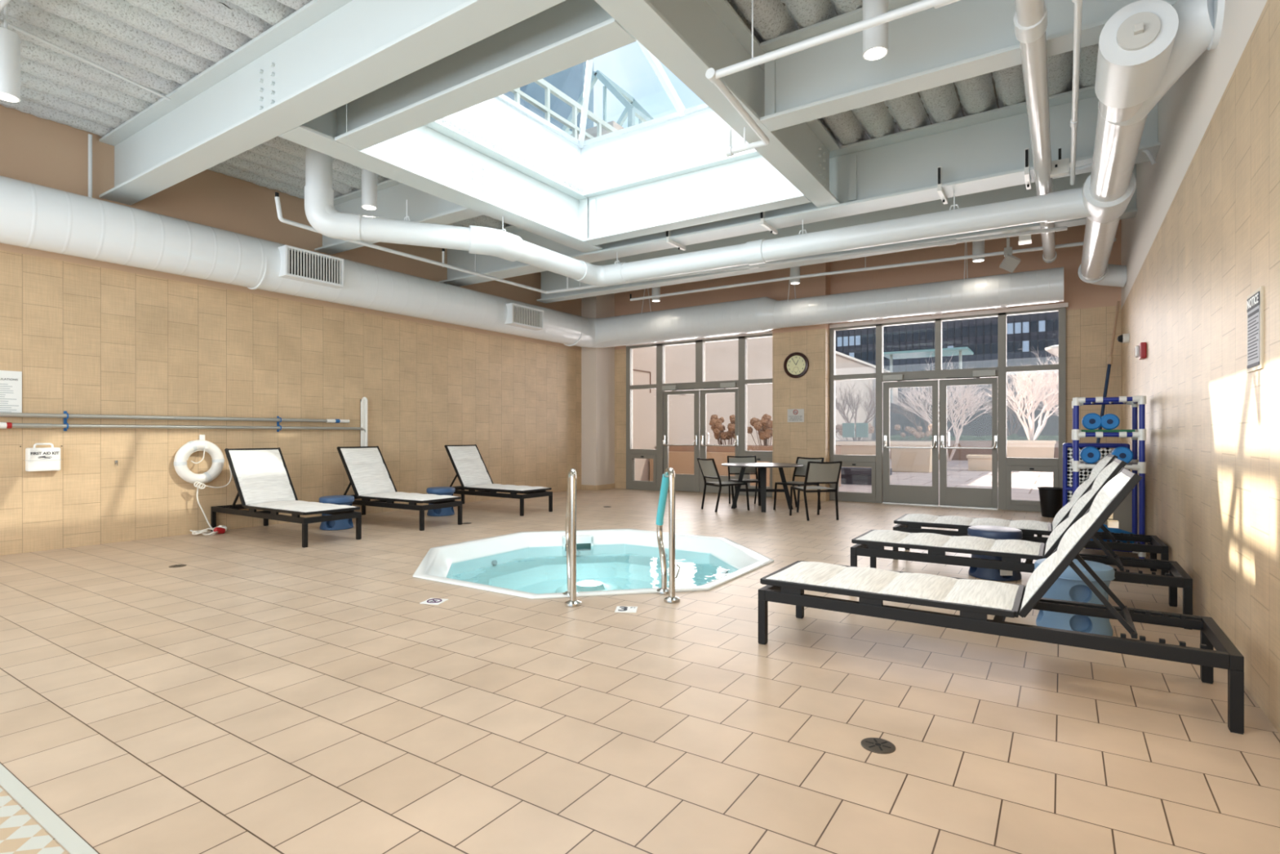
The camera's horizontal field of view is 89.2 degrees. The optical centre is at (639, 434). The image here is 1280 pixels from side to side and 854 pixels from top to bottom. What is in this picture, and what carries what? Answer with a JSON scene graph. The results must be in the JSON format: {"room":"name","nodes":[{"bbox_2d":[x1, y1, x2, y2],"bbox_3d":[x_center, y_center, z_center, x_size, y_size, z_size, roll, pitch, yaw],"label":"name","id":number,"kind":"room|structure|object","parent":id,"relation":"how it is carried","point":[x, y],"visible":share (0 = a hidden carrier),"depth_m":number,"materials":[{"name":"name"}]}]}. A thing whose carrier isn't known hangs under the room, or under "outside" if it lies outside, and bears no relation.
{"room":"indoor pool area","nodes":[
{"label":"indoor pool area","id":0,"kind":"room"},
{"bbox_2d":[0,104,581,555],"bbox_3d":[-5.352,-1.100,8.825,0.200,4.800,16.150,0,0,33],"label":"wall","id":1,"kind":"structure","parent":0,"point":[84,335],"depth_m":8.48,"materials":[{"name":"beige tile"}]},
{"bbox_2d":[0,370,22,413],"bbox_3d":[-6.625,-0.425,6.673,0.014,0.480,0.395,0,0,33],"label":"sign","id":2,"kind":"object","parent":1,"relation":"attached to","point":[11,381],"visible":1,"depth_m":6.76,"materials":[{"name":"paper"}]},
{"bbox_2d":[0,383,16,412],"bbox_3d":[-6.617,-0.381,6.676,0.001,0.293,0.330,0,0,33],"label":"print","id":3,"kind":"object","parent":2,"relation":"attached to","point":[7,391],"depth_m":6.74},
{"bbox_2d":[19,443,62,471],"bbox_3d":[-6.394,0.240,6.947,0.104,0.300,0.347,0,0,33],"label":"first aid kit","id":4,"kind":"object","parent":1,"relation":"attached to","point":[37,459],"visible":1,"depth_m":6.91,"materials":[{"name":"white plastic"}]},
{"bbox_2d":[63,410,68,431],"bbox_3d":[-6.290,-0.150,7.114,0.095,0.220,0.028,0,0,33],"label":"clip","id":5,"kind":"object","parent":1,"relation":"attached to","point":[64,411],"visible":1,"depth_m":7.12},
{"bbox_2d":[0,412,349,422],"bbox_3d":[-6.792,-0.205,6.319,0.060,0.060,8.580,0,0,33],"label":"pole","id":6,"kind":"object","parent":5,"relation":"hanging from","point":[2,414],"visible":1,"depth_m":7.82,"materials":[{"name":"metal"}]},
{"bbox_2d":[0,422,365,432],"bbox_3d":[-5.519,0.270,8.242,0.092,0.798,4.591,0,0,33],"label":"pole","id":7,"kind":"object","parent":5,"relation":"hanging from","point":[2,424],"visible":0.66,"depth_m":7.76,"materials":[{"name":"metal"}]},
{"bbox_2d":[173,440,224,484],"bbox_3d":[-5.556,0.345,8.188,0.148,0.560,0.565,0,0,33],"label":"life ring","id":8,"kind":"object","parent":1,"relation":"attached to","point":[182,455],"visible":0.99,"depth_m":8.13,"materials":[{"name":"white plastic"}]},
{"bbox_2d":[190,464,231,535],"bbox_3d":[-5.367,0.823,8.164,0.250,0.868,0.494,0,0,33],"label":"rope","id":9,"kind":"object","parent":8,"relation":"hanging from","point":[220,529],"visible":0.99,"depth_m":8.11,"materials":[{"name":"white fabric"}]},
{"bbox_2d":[360,396,367,446],"bbox_3d":[-4.317,0.179,10.141,0.102,1.542,0.066,0,0,-43],"label":"skimmer","id":10,"kind":"object","parent":1,"relation":"attached to","point":[363,402],"visible":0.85,"depth_m":10.12,"materials":[{"name":"white plastic"}]},
{"bbox_2d":[0,0,1098,272],"bbox_3d":[-1.136,-3.468,5.990,9.960,0.224,16.000,0,0,33],"label":"ceiling","id":11,"kind":"structure","parent":0,"point":[160,46],"depth_m":6.03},
{"bbox_2d":[0,3,20,102],"bbox_3d":[-4.979,-3.018,5.091,0.168,0.743,0.168,0,0,33],"label":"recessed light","id":12,"kind":"object","parent":11,"relation":"in","point":[10,41],"visible":0.96,"depth_m":5.06,"materials":[{"name":"white paint"}]},
{"bbox_2d":[0,18,170,101],"bbox_3d":[-4.846,-3.270,5.661,0.028,0.027,1.432,0,0,21],"label":"conduit","id":13,"kind":"object","parent":11,"relation":"attached to","point":[2,21],"visible":1,"depth_m":5.64,"materials":[{"name":"metal"}]},
{"bbox_2d":[98,0,565,204],"bbox_3d":[-1.911,-3.035,4.800,9.960,0.670,0.300,0,0,33],"label":"steel beam","id":14,"kind":"structure","parent":11,"relation":"attached to","point":[326,55],"depth_m":5.42,"materials":[{"name":"metal"}]},
{"bbox_2d":[361,168,377,209],"bbox_3d":[-3.161,-3.018,7.571,0.168,0.743,0.168,0,0,33],"label":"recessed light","id":15,"kind":"object","parent":11,"relation":"in","point":[369,179],"visible":0.83,"depth_m":7.50,"materials":[{"name":"white paint"}]},
{"bbox_2d":[314,178,483,254],"bbox_3d":[-3.347,-3.035,8.742,3.250,0.670,0.260,0,0,33],"label":"steel beam","id":16,"kind":"structure","parent":11,"relation":"attached to","point":[393,196],"depth_m":8.64,"materials":[{"name":"metal"}]},
{"bbox_2d":[278,103,602,253],"bbox_3d":[-1.908,-3.035,7.662,0.340,0.670,4.490,0,0,33],"label":"steel beam","id":17,"kind":"structure","parent":11,"relation":"attached to","point":[436,158],"depth_m":7.48,"materials":[{"name":"metal"}]},
{"bbox_2d":[334,0,636,151],"bbox_3d":[-1.414,-3.035,5.205,3.150,0.670,0.260,0,0,33],"label":"steel beam","id":18,"kind":"structure","parent":11,"relation":"attached to","point":[569,33],"depth_m":5.03,"materials":[{"name":"metal"}]},
{"bbox_2d":[0,175,1063,347],"bbox_3d":[-1.556,-2.634,5.993,9.188,1.474,15.549,0,0,33],"label":"spiral duct","id":19,"kind":"object","parent":11,"relation":"hanging from","point":[33,215],"visible":0.94,"depth_m":9.81,"materials":[{"name":"metal"}]},
{"bbox_2d":[278,244,343,288],"bbox_3d":[-4.444,-2.255,8.771,0.220,0.390,0.810,0,0,33],"label":"air register","id":20,"kind":"object","parent":19,"relation":"attached to","point":[300,264],"visible":1,"depth_m":8.70,"materials":[{"name":"white paint"}]},
{"bbox_2d":[504,302,543,330],"bbox_3d":[-2.188,-2.215,12.236,0.220,0.370,0.860,0,0,33],"label":"air register","id":21,"kind":"object","parent":19,"relation":"attached to","point":[519,316],"visible":0.99,"depth_m":12.14,"materials":[{"name":"white paint"}]},
{"bbox_2d":[274,191,1067,293],"bbox_3d":[0.408,-2.907,9.573,9.417,0.885,3.835,0,0,-2],"label":"pipe","id":22,"kind":"object","parent":11,"relation":"hanging from","point":[951,242],"visible":0.8,"depth_m":8.98,"materials":[{"name":"metal"}]},
{"bbox_2d":[304,146,1051,285],"bbox_3d":[0.603,-2.788,8.168,8.442,1.203,2.918,0,0,5],"label":"duct","id":23,"kind":"object","parent":11,"relation":"hanging from","point":[321,213],"visible":0.97,"depth_m":7.58,"materials":[{"name":"metal"}]},
{"bbox_2d":[583,149,810,245],"bbox_3d":[0.599,-3.035,8.297,3.150,0.670,0.250,0,0,33],"label":"steel beam","id":24,"kind":"structure","parent":11,"relation":"attached to","point":[744,183],"depth_m":8.25,"materials":[{"name":"metal"}]},
{"bbox_2d":[594,0,839,207],"bbox_3d":[1.000,-3.035,5.769,0.260,0.670,4.490,0,0,33],"label":"steel beam","id":25,"kind":"structure","parent":11,"relation":"attached to","point":[690,37],"depth_m":5.26,"materials":[{"name":"metal"}]},
{"bbox_2d":[438,84,1160,286],"bbox_3d":[0.736,-3.020,8.864,9.960,0.700,0.400,0,0,33],"label":"steel beam","id":26,"kind":"structure","parent":11,"relation":"attached to","point":[984,151],"depth_m":7.31,"materials":[{"name":"metal"}]},
{"bbox_2d":[1013,0,1057,262],"bbox_3d":[3.047,-2.610,4.979,0.191,0.176,10.870,0,0,33],"label":"vent pipe","id":27,"kind":"object","parent":26,"relation":"attached to","point":[1030,17],"visible":1,"depth_m":4.81,"materials":[{"name":"white"}]},
{"bbox_2d":[1049,148,1069,177],"bbox_3d":[4.141,-2.695,6.396,0.160,0.270,0.091,0,0,33],"label":"junction box","id":28,"kind":"object","parent":26,"relation":"attached to","point":[1060,167],"visible":0.8,"depth_m":6.37,"materials":[{"name":"white plastic"}]},
{"bbox_2d":[705,0,960,156],"bbox_3d":[1.790,-2.912,4.404,3.205,0.877,1.256,0,0,33],"label":"pipe","id":29,"kind":"object","parent":11,"relation":"hanging from","point":[713,75],"visible":0.98,"depth_m":4.28,"materials":[{"name":"metal"}]},
{"bbox_2d":[536,164,1137,302],"bbox_3d":[2.034,-3.035,10.584,9.660,0.670,0.280,0,0,33],"label":"steel beam","id":30,"kind":"structure","parent":11,"relation":"attached to","point":[550,281],"depth_m":9.98,"materials":[{"name":"metal"}]},
{"bbox_2d":[999,236,1021,272],"bbox_3d":[5.073,-2.563,8.892,0.258,0.693,0.181,0,0,15],"label":"floodlight","id":31,"kind":"object","parent":30,"relation":"hanging from","point":[1010,262],"visible":0.82,"depth_m":8.86,"materials":[{"name":"silver metal"}]},
{"bbox_2d":[630,237,1115,301],"bbox_3d":[3.052,-2.968,10.561,7.624,0.763,0.186,0,0,31],"label":"pipe","id":32,"kind":"object","parent":11,"relation":"hanging from","point":[1081,243],"visible":0.97,"depth_m":10.23,"materials":[{"name":"metal"}]},
{"bbox_2d":[862,0,888,60],"bbox_3d":[1.637,-3.018,4.513,0.168,0.743,0.168,0,0,33],"label":"pendant light","id":33,"kind":"object","parent":11,"relation":"in","point":[875,39],"visible":0.91,"depth_m":4.45,"materials":[{"name":"white paint"}]},
{"bbox_2d":[760,0,1178,131],"bbox_3d":[2.329,-3.035,4.879,2.940,0.670,0.240,0,0,33],"label":"steel beam","id":34,"kind":"structure","parent":11,"relation":"attached to","point":[931,47],"depth_m":5.03,"materials":[{"name":"metal"}]},
{"bbox_2d":[1070,0,1082,185],"bbox_3d":[2.342,-2.500,3.457,0.061,0.053,7.150,0,0,33],"label":"conduit","id":35,"kind":"object","parent":11,"relation":"hanging from","point":[1077,3],"visible":1,"depth_m":4.56,"materials":[{"name":"metal"}]},
{"bbox_2d":[581,293,614,484],"bbox_3d":[-0.965,-1.150,14.995,0.420,4.600,0.720,0,0,33],"label":"wall column","id":36,"kind":"structure","parent":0,"point":[597,364],"depth_m":14.75,"materials":[{"name":"paint"}]},
{"bbox_2d":[0,488,1279,853],"bbox_3d":[-1.103,1.250,6.040,10.160,0.001,16.120,0,0,33],"label":"floor","id":37,"kind":"structure","parent":0,"point":[264,692],"depth_m":2.90,"materials":[{"name":"tile"}]},
{"bbox_2d":[0,786,67,853],"bbox_3d":[-3.068,1.248,2.527,5.100,0.003,0.488,0,0,33],"label":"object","id":38,"kind":"structure","parent":37,"relation":"on","point":[20,833],"depth_m":2.02,"materials":[{"name":"tile"}]},
{"bbox_2d":[0,763,97,853],"bbox_3d":[-2.920,1.248,2.755,5.100,0.003,0.044,0,0,33],"label":"trim","id":39,"kind":"structure","parent":37,"relation":"on","point":[73,843],"depth_m":2.12,"materials":[{"name":"tile"}]},
{"bbox_2d":[210,447,361,547],"bbox_3d":[-4.426,0.712,8.048,2.160,1.076,0.700,0,0,33],"label":"sun lounger","id":40,"kind":"object","parent":37,"relation":"on","point":[262,479],"visible":0.98,"depth_m":8.11,"materials":[{"name":"fabric"}]},
{"bbox_2d":[319,495,354,530],"bbox_3d":[-4.049,1.038,8.662,0.431,0.424,0.431,0,0,-1],"label":"stool","id":41,"kind":"object","parent":37,"relation":"on","point":[342,524],"visible":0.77,"depth_m":8.52,"materials":[{"name":"plastic"}]},
{"bbox_2d":[336,445,462,530],"bbox_3d":[-3.575,0.712,9.281,2.160,1.076,0.700,0,0,31],"label":"sun lounger","id":42,"kind":"object","parent":37,"relation":"on","point":[369,476],"visible":0.97,"depth_m":9.30,"materials":[{"name":"fabric"}]},
{"bbox_2d":[426,486,454,515],"bbox_3d":[-3.106,1.038,10.112,0.431,0.424,0.431,0,0,-1],"label":"stool","id":43,"kind":"object","parent":37,"relation":"on","point":[449,491],"visible":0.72,"depth_m":9.96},
{"bbox_2d":[444,444,552,515],"bbox_3d":[-2.508,0.712,10.847,2.160,1.076,0.700,0,0,34],"label":"sun lounger","id":44,"kind":"object","parent":37,"relation":"on","point":[473,474],"visible":0.94,"depth_m":10.88,"materials":[{"name":"fabric"}]},
{"bbox_2d":[413,528,773,599],"bbox_3d":[-0.481,1.506,6.721,3.390,0.548,3.390,0,0,33],"label":"pool","id":45,"kind":"object","parent":37,"relation":"in","point":[532,565],"visible":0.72,"depth_m":7.54,"materials":[{"name":"white plastic"}]},
{"bbox_2d":[562,468,581,606],"bbox_3d":[-0.528,0.750,4.966,0.124,1.000,0.521,0,0,-11],"label":"handrail","id":46,"kind":"object","parent":45,"relation":"attached to","point":[571,513],"visible":0.99,"depth_m":4.75,"materials":[{"name":"silver metal"}]},
{"bbox_2d":[656,467,679,602],"bbox_3d":[0.205,0.750,5.077,0.128,1.000,0.528,0,0,-11],"label":"handrail","id":47,"kind":"object","parent":45,"relation":"attached to","point":[668,482],"visible":1,"depth_m":4.87,"materials":[{"name":"silver metal"}]},
{"bbox_2d":[697,457,749,511],"bbox_3d":[1.376,0.818,10.776,0.735,0.870,0.526,0,0,-23],"label":"dining chair","id":48,"kind":"object","parent":37,"relation":"on","point":[708,467],"visible":0.99,"depth_m":10.68,"materials":[{"name":"black metal"}]},
{"bbox_2d":[727,455,759,507],"bbox_3d":[1.861,0.818,11.475,0.526,0.870,0.735,0,0,-2],"label":"dining chair","id":49,"kind":"object","parent":37,"relation":"on","point":[731,470],"visible":0.76,"depth_m":11.72,"materials":[{"name":"black metal"}]},
{"bbox_2d":[721,462,803,512],"bbox_3d":[2.058,0.875,10.951,1.360,0.750,1.360,0,0,33],"label":"dining table","id":50,"kind":"object","parent":37,"relation":"on","point":[762,489],"visible":1,"depth_m":10.86,"materials":[{"name":"black metal"}]},
{"bbox_2d":[773,456,824,512],"bbox_3d":[2.652,0.818,10.830,0.735,0.870,0.526,0,0,-41],"label":"dining chair","id":51,"kind":"object","parent":37,"relation":"on","point":[800,471],"visible":0.71,"depth_m":11.01,"materials":[{"name":"black metal"}]},
{"bbox_2d":[789,461,842,520],"bbox_3d":[2.617,0.818,9.714,0.526,0.870,0.735,0,0,-11],"label":"dining chair","id":52,"kind":"object","parent":37,"relation":"on","point":[818,473],"visible":1,"depth_m":9.46,"materials":[{"name":"black metal"}]},
{"bbox_2d":[860,737,895,753],"bbox_3d":[0.956,1.247,2.605,0.132,0.006,0.132,0,0,33],"label":"floor drain","id":53,"kind":"object","parent":37,"relation":"on","point":[878,745],"visible":1,"depth_m":2.60,"materials":[{"name":"metal"}]},
{"bbox_2d":[967,524,1022,581],"bbox_3d":[3.127,1.038,5.720,0.431,0.424,0.431,0,0,2],"label":"stool","id":54,"kind":"object","parent":37,"relation":"on","point":[1000,532],"visible":0.57,"depth_m":5.57,"materials":[{"name":"plastic"}]},
{"bbox_2d":[758,466,1244,734],"bbox_3d":[1.801,0.712,3.582,2.160,1.076,0.700,0,0,33],"label":"sun lounger","id":55,"kind":"object","parent":37,"relation":"on","point":[975,599],"visible":1,"depth_m":3.33,"materials":[{"name":"fabric"}]},
{"bbox_2d":[850,457,1192,629],"bbox_3d":[2.824,0.712,5.034,2.160,1.076,0.700,0,0,33],"label":"sun lounger","id":56,"kind":"object","parent":37,"relation":"on","point":[871,544],"visible":0.96,"depth_m":4.83,"materials":[{"name":"fabric"}]},
{"bbox_2d":[893,453,1168,575],"bbox_3d":[3.636,0.712,6.226,2.160,1.076,0.700,0,0,32],"label":"sun lounger","id":57,"kind":"object","parent":37,"relation":"on","point":[908,522],"visible":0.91,"depth_m":6.02,"materials":[{"name":"fabric"}]},
{"bbox_2d":[1037,486,1062,517],"bbox_3d":[6.266,1.030,9.881,0.360,0.440,0.360,0,0,33],"label":"waste bin","id":58,"kind":"object","parent":37,"relation":"on","point":[1051,498],"visible":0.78,"depth_m":9.77,"materials":[{"name":"black plastic"}]},
{"bbox_2d":[1034,558,1115,635],"bbox_3d":[2.778,1.038,4.157,0.431,0.424,0.431,0,0,22],"label":"stool","id":59,"kind":"object","parent":37,"relation":"on","point":[1068,586],"visible":0.5,"depth_m":4.03,"materials":[{"name":"plastic"}]},
{"bbox_2d":[1062,442,1129,506],"bbox_3d":[5.514,0.677,7.865,0.652,1.146,0.552,0,0,33],"label":"hamper","id":60,"kind":"object","parent":37,"relation":"on","point":[1085,473],"visible":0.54,"depth_m":7.78,"materials":[{"name":"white plastic"}]},
{"bbox_2d":[1096,301,1119,443],"bbox_3d":[6.891,-0.399,9.651,0.940,3.270,0.064,0,0,-29],"label":"pole","id":61,"kind":"object","parent":37,"relation":"on","point":[1109,362],"visible":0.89,"depth_m":9.72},
{"bbox_2d":[1071,395,1146,558],"bbox_3d":[4.865,0.435,6.767,0.592,1.629,0.814,0,0,33],"label":"rack","id":62,"kind":"object","parent":37,"relation":"on","point":[1138,466],"visible":0.73,"depth_m":6.53,"materials":[{"name":"white plastic"}]},
{"bbox_2d":[1080,446,1100,463],"bbox_3d":[4.623,0.207,6.660,0.170,0.170,0.253,0,0,33],"label":"weight","id":63,"kind":"object","parent":62,"relation":"on","point":[1091,455],"visible":1,"depth_m":6.56,"materials":[{"name":"blue"}]},
{"bbox_2d":[1103,489,1132,532],"bbox_3d":[5.320,0.860,7.300,0.410,0.780,0.360,0,0,33],"label":"storage box","id":64,"kind":"object","parent":37,"relation":"on","point":[1122,513],"visible":0.02,"depth_m":7.09,"materials":[{"name":"plastic"}]},
{"bbox_2d":[218,1,1073,131],"bbox_3d":[-1.081,-3.615,6.074,10.360,0.170,16.200,0,0,33],"label":"roof slab","id":65,"kind":"structure","parent":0,"point":[784,4],"depth_m":6.71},
{"bbox_2d":[511,78,617,139],"bbox_3d":[-1.720,-4.697,10.188,0.070,1.995,5.200,0,0,33],"label":"roof railing","id":66,"kind":"object","parent":65,"relation":"on","point":[548,88],"visible":0.13,"depth_m":10.78,"materials":[{"name":"metal"}]},
{"bbox_2d":[444,40,754,193],"bbox_3d":[-0.414,-4.135,6.749,3.500,1.570,3.740,0,0,33],"label":"skylight","id":67,"kind":"object","parent":65,"relation":"attached to","point":[695,135],"visible":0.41,"depth_m":8.34,"materials":[{"name":"white paint"}]},
{"bbox_2d":[614,219,1120,501],"bbox_3d":[3.202,-1.125,12.652,9.960,4.750,0.500,0,0,33],"label":"wall","id":68,"kind":"structure","parent":0,"point":[1091,313],"depth_m":12.19,"materials":[{"name":"beige tile"}]},
{"bbox_2d":[626,333,772,497],"bbox_3d":[1.228,-0.390,13.973,3.650,3.280,0.160,0,0,33],"label":"window","id":69,"kind":"structure","parent":68,"relation":"in","point":[657,455],"depth_m":14.15,"materials":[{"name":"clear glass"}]},
{"bbox_2d":[662,385,699,493],"bbox_3d":[0.883,0.085,14.158,0.890,2.330,0.206,0,0,33],"label":"door","id":70,"kind":"structure","parent":69,"relation":"attached to","point":[683,482],"depth_m":14.10,"materials":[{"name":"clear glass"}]},
{"bbox_2d":[699,382,738,494],"bbox_3d":[1.667,0.085,13.679,0.908,2.330,0.258,0,0,33],"label":"door","id":71,"kind":"structure","parent":69,"relation":"attached to","point":[709,489],"depth_m":13.73,"materials":[{"name":"clear glass"}]},
{"bbox_2d":[783,351,808,377],"bbox_3d":[2.995,-1.335,12.453,0.500,0.500,0.060,0,0,33],"label":"wall clock","id":72,"kind":"object","parent":68,"relation":"attached to","point":[796,365],"visible":1,"depth_m":12.45,"materials":[{"name":"brown plastic"}]},
{"bbox_2d":[626,302,1068,346],"bbox_3d":[3.266,-2.062,12.659,8.500,0.065,0.140,0,0,33],"label":"trim","id":73,"kind":"structure","parent":68,"relation":"attached to","point":[1060,304],"depth_m":11.48,"materials":[{"name":"metal"}]},
{"bbox_2d":[829,306,1066,511],"bbox_3d":[5.184,-0.485,11.326,3.770,3.470,0.280,0,0,33],"label":"window","id":74,"kind":"structure","parent":68,"relation":"in","point":[1006,464],"depth_m":11.07,"materials":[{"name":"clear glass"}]},
{"bbox_2d":[882,373,938,506],"bbox_3d":[4.822,0.085,11.594,0.930,2.330,0.206,0,0,33],"label":"door","id":75,"kind":"structure","parent":74,"relation":"attached to","point":[892,494],"depth_m":11.61,"materials":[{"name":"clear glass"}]},
{"bbox_2d":[939,369,997,509],"bbox_3d":[5.619,0.085,11.106,0.898,2.330,0.258,0,0,33],"label":"door","id":76,"kind":"structure","parent":74,"relation":"attached to","point":[949,496],"depth_m":11.09,"materials":[{"name":"grey metal"}]},
{"bbox_2d":[839,458,1053,508],"bbox_3d":[22.515,1.390,34.581,60.000,0.220,57.470,0,0,33],"label":"plaza","id":77,"kind":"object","parent":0,"point":[1024,484],"depth_m":18.12,"materials":[{"name":"concrete"}]},
{"bbox_2d":[570,120,738,480],"bbox_3d":[-1.294,-3.220,21.128,6.775,9.000,8.000,0,0,33],"label":"exterior building","id":78,"kind":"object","parent":77,"relation":"on","point":[722,357],"visible":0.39,"depth_m":18.59,"materials":[{"name":"beige paint"}]},
{"bbox_2d":[561,70,653,134],"bbox_3d":[-0.781,-9.455,20.794,2.720,3.470,2.160,0,0,33],"label":"lantern","id":79,"kind":"object","parent":78,"relation":"on","point":[633,108],"visible":0.39,"depth_m":19.86,"materials":[{"name":"metal"}]},
{"bbox_2d":[649,451,769,486],"bbox_3d":[2.279,0.865,16.147,4.600,0.830,0.350,0,0,33],"label":"wall","id":80,"kind":"structure","parent":77,"relation":"on","point":[682,462],"depth_m":16.57,"materials":[{"name":"concrete"}]},
{"bbox_2d":[668,444,840,486],"bbox_3d":[2.718,0.780,16.821,4.600,1.000,1.240,0,0,33],"label":"raised bed","id":81,"kind":"object","parent":77,"relation":"on","point":[750,447],"visible":0.21,"depth_m":16.49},
{"bbox_2d":[709,414,734,444],"bbox_3d":[2.255,-0.119,17.000,1.056,0.846,0.747,0,0,33],"label":"hydrangea","id":82,"kind":"object","parent":81,"relation":"on","point":[717,427],"visible":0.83,"depth_m":17.02,"materials":[{"name":"plant"}]},
{"bbox_2d":[747,413,772,445],"bbox_3d":[3.248,-0.112,16.404,1.176,0.833,0.637,0,0,33],"label":"hydrangea","id":83,"kind":"object","parent":81,"relation":"on","point":[765,424],"visible":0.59,"depth_m":16.33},
{"bbox_2d":[747,337,897,444],"bbox_3d":[7.754,-1.380,34.956,6.850,5.320,24.950,0,0,33],"label":"annex building","id":84,"kind":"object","parent":77,"relation":"on","point":[759,349],"visible":0.14,"depth_m":24.58,"materials":[{"name":"beige paint"}]},
{"bbox_2d":[835,440,875,467],"bbox_3d":[6.620,0.734,19.973,1.780,1.092,1.180,0,0,33],"label":"planter","id":85,"kind":"object","parent":77,"relation":"on","point":[847,447],"visible":0.1,"depth_m":19.38,"materials":[{"name":"concrete"}]},
{"bbox_2d":[835,378,893,440],"bbox_3d":[6.773,-0.824,19.856,1.846,2.058,2.109,0,0,25],"label":"bare tree","id":86,"kind":"object","parent":85,"relation":"on","point":[869,411],"visible":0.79,"depth_m":20.00,"materials":[{"name":"plant"}]},
{"bbox_2d":[840,466,892,484],"bbox_3d":[5.697,1.070,16.815,1.500,0.420,0.500,0,0,33],"label":"bench","id":87,"kind":"object","parent":77,"relation":"on","point":[849,475],"visible":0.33,"depth_m":16.64,"materials":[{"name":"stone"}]},
{"bbox_2d":[889,440,932,472],"bbox_3d":[9.559,0.749,22.654,1.380,1.062,1.280,0,0,33],"label":"planter","id":88,"kind":"object","parent":77,"relation":"on","point":[903,460],"visible":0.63,"depth_m":22.13,"materials":[{"name":"concrete"}]},
{"bbox_2d":[893,423,932,440],"bbox_3d":[9.555,-0.074,22.536,1.358,0.599,0.676,0,0,33],"label":"hydrangea","id":89,"kind":"object","parent":88,"relation":"on","point":[921,434],"visible":0.84,"depth_m":22.47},
{"bbox_2d":[889,386,956,432],"bbox_3d":[15.571,-1.330,35.219,4.032,3.223,4.481,0,0,18],"label":"bare tree","id":90,"kind":"object","parent":77,"relation":"on","point":[903,402],"visible":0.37,"depth_m":35.32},
{"bbox_2d":[883,346,973,402],"bbox_3d":[16.987,-1.795,38.461,4.700,6.150,3.000,0,0,33],"label":"glass canopy","id":91,"kind":"object","parent":77,"relation":"on","point":[960,351],"visible":0.42,"depth_m":38.16,"materials":[{"name":"glass"}]},
{"bbox_2d":[889,352,991,461],"bbox_3d":[14.581,-1.311,31.702,5.110,5.168,4.753,0,0,30],"label":"bare tree","id":92,"kind":"object","parent":77,"relation":"on","point":[958,389],"visible":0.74,"depth_m":30.83,"materials":[{"name":"plant"}]},
{"bbox_2d":[859,440,1058,461],"bbox_3d":[20.979,0.790,29.657,21.200,0.980,0.600,0,0,33],"label":"wall","id":93,"kind":"structure","parent":77,"relation":"on","point":[959,454],"depth_m":32.30,"materials":[{"name":"concrete"}]},
{"bbox_2d":[889,399,1058,436],"bbox_3d":[23.087,-0.375,32.711,21.000,3.251,2.274,0,0,33],"label":"hedge","id":94,"kind":"object","parent":77,"relation":"on","point":[981,425],"visible":0.1,"depth_m":35.00,"materials":[{"name":"plant"}]},
{"bbox_2d":[889,433,1058,440],"bbox_3d":[20.278,0.576,31.145,16.000,1.347,1.125,0,0,33],"label":"low wall","id":95,"kind":"structure","parent":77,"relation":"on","point":[1013,437],"depth_m":32.91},
{"bbox_2d":[966,453,991,471],"bbox_3d":[12.213,0.994,23.193,0.880,0.572,0.880,0,0,33],"label":"planter","id":96,"kind":"object","parent":77,"relation":"on","point":[976,462],"visible":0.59,"depth_m":22.86,"materials":[{"name":"concrete"}]},
{"bbox_2d":[977,388,1043,435],"bbox_3d":[18.916,-1.237,32.985,3.171,3.034,4.344,0,0,43],"label":"bare tree","id":97,"kind":"object","parent":77,"relation":"on","point":[1011,412],"visible":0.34,"depth_m":32.71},
{"bbox_2d":[1006,440,1056,457],"bbox_3d":[15.434,0.749,25.630,1.680,1.062,1.280,0,0,33],"label":"planter","id":98,"kind":"object","parent":77,"relation":"on","point":[1015,448],"visible":0.62,"depth_m":25.11,"materials":[{"name":"concrete"}]},
{"bbox_2d":[982,352,1058,439],"bbox_3d":[15.730,-1.537,25.349,4.056,3.557,3.472,0,0,22],"label":"bare tree","id":99,"kind":"object","parent":98,"relation":"in","point":[1030,434],"visible":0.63,"depth_m":25.24,"materials":[{"name":"plant"}]},
{"bbox_2d":[1120,0,1279,733],"bbox_3d":[3.162,-1.100,3.281,0.200,4.800,16.150,0,0,33],"label":"wall","id":100,"kind":"structure","parent":0,"point":[1203,235],"depth_m":3.75,"materials":[{"name":"beige tile"}]},
{"bbox_2d":[1047,0,1225,287],"bbox_3d":[4.761,-2.386,6.654,0.979,0.567,6.949,0,0,33],"label":"pipe","id":101,"kind":"object","parent":100,"relation":"attached to","point":[1146,46],"visible":1,"depth_m":4.19,"materials":[{"name":"white"}]},
{"bbox_2d":[1246,285,1263,373],"bbox_3d":[2.877,-0.485,3.037,0.013,0.370,0.270,0,0,33],"label":"notice sign","id":102,"kind":"object","parent":100,"relation":"attached to","point":[1255,300],"visible":1,"depth_m":3.01,"materials":[{"name":"paper"}]},
{"bbox_2d":[1248,308,1258,360],"bbox_3d":[2.873,-0.465,3.040,0.001,0.221,0.200,0,0,33],"label":"print","id":103,"kind":"object","parent":102,"relation":"on","point":[1253,313],"depth_m":3.04},
{"label":"outside","id":104,"kind":"structure","parent":0,"visible":0},
{"bbox_2d":[503,61,593,131],"bbox_3d":[-19.932,-46.235,85.767,33.000,95.030,2.000,0,0,33],"label":"glass tower","id":105,"kind":"structure","parent":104,"point":[571,81],"depth_m":77.61,"materials":[{"name":"glass"}]},
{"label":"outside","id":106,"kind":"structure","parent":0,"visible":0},
{"bbox_2d":[835,311,1058,403],"bbox_3d":[57.507,-18.720,113.985,72.000,40.000,14.200,0,0,33],"label":"office block","id":107,"kind":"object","parent":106,"point":[1024,331],"visible":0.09,"depth_m":107.55,"materials":[{"name":"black glass"}]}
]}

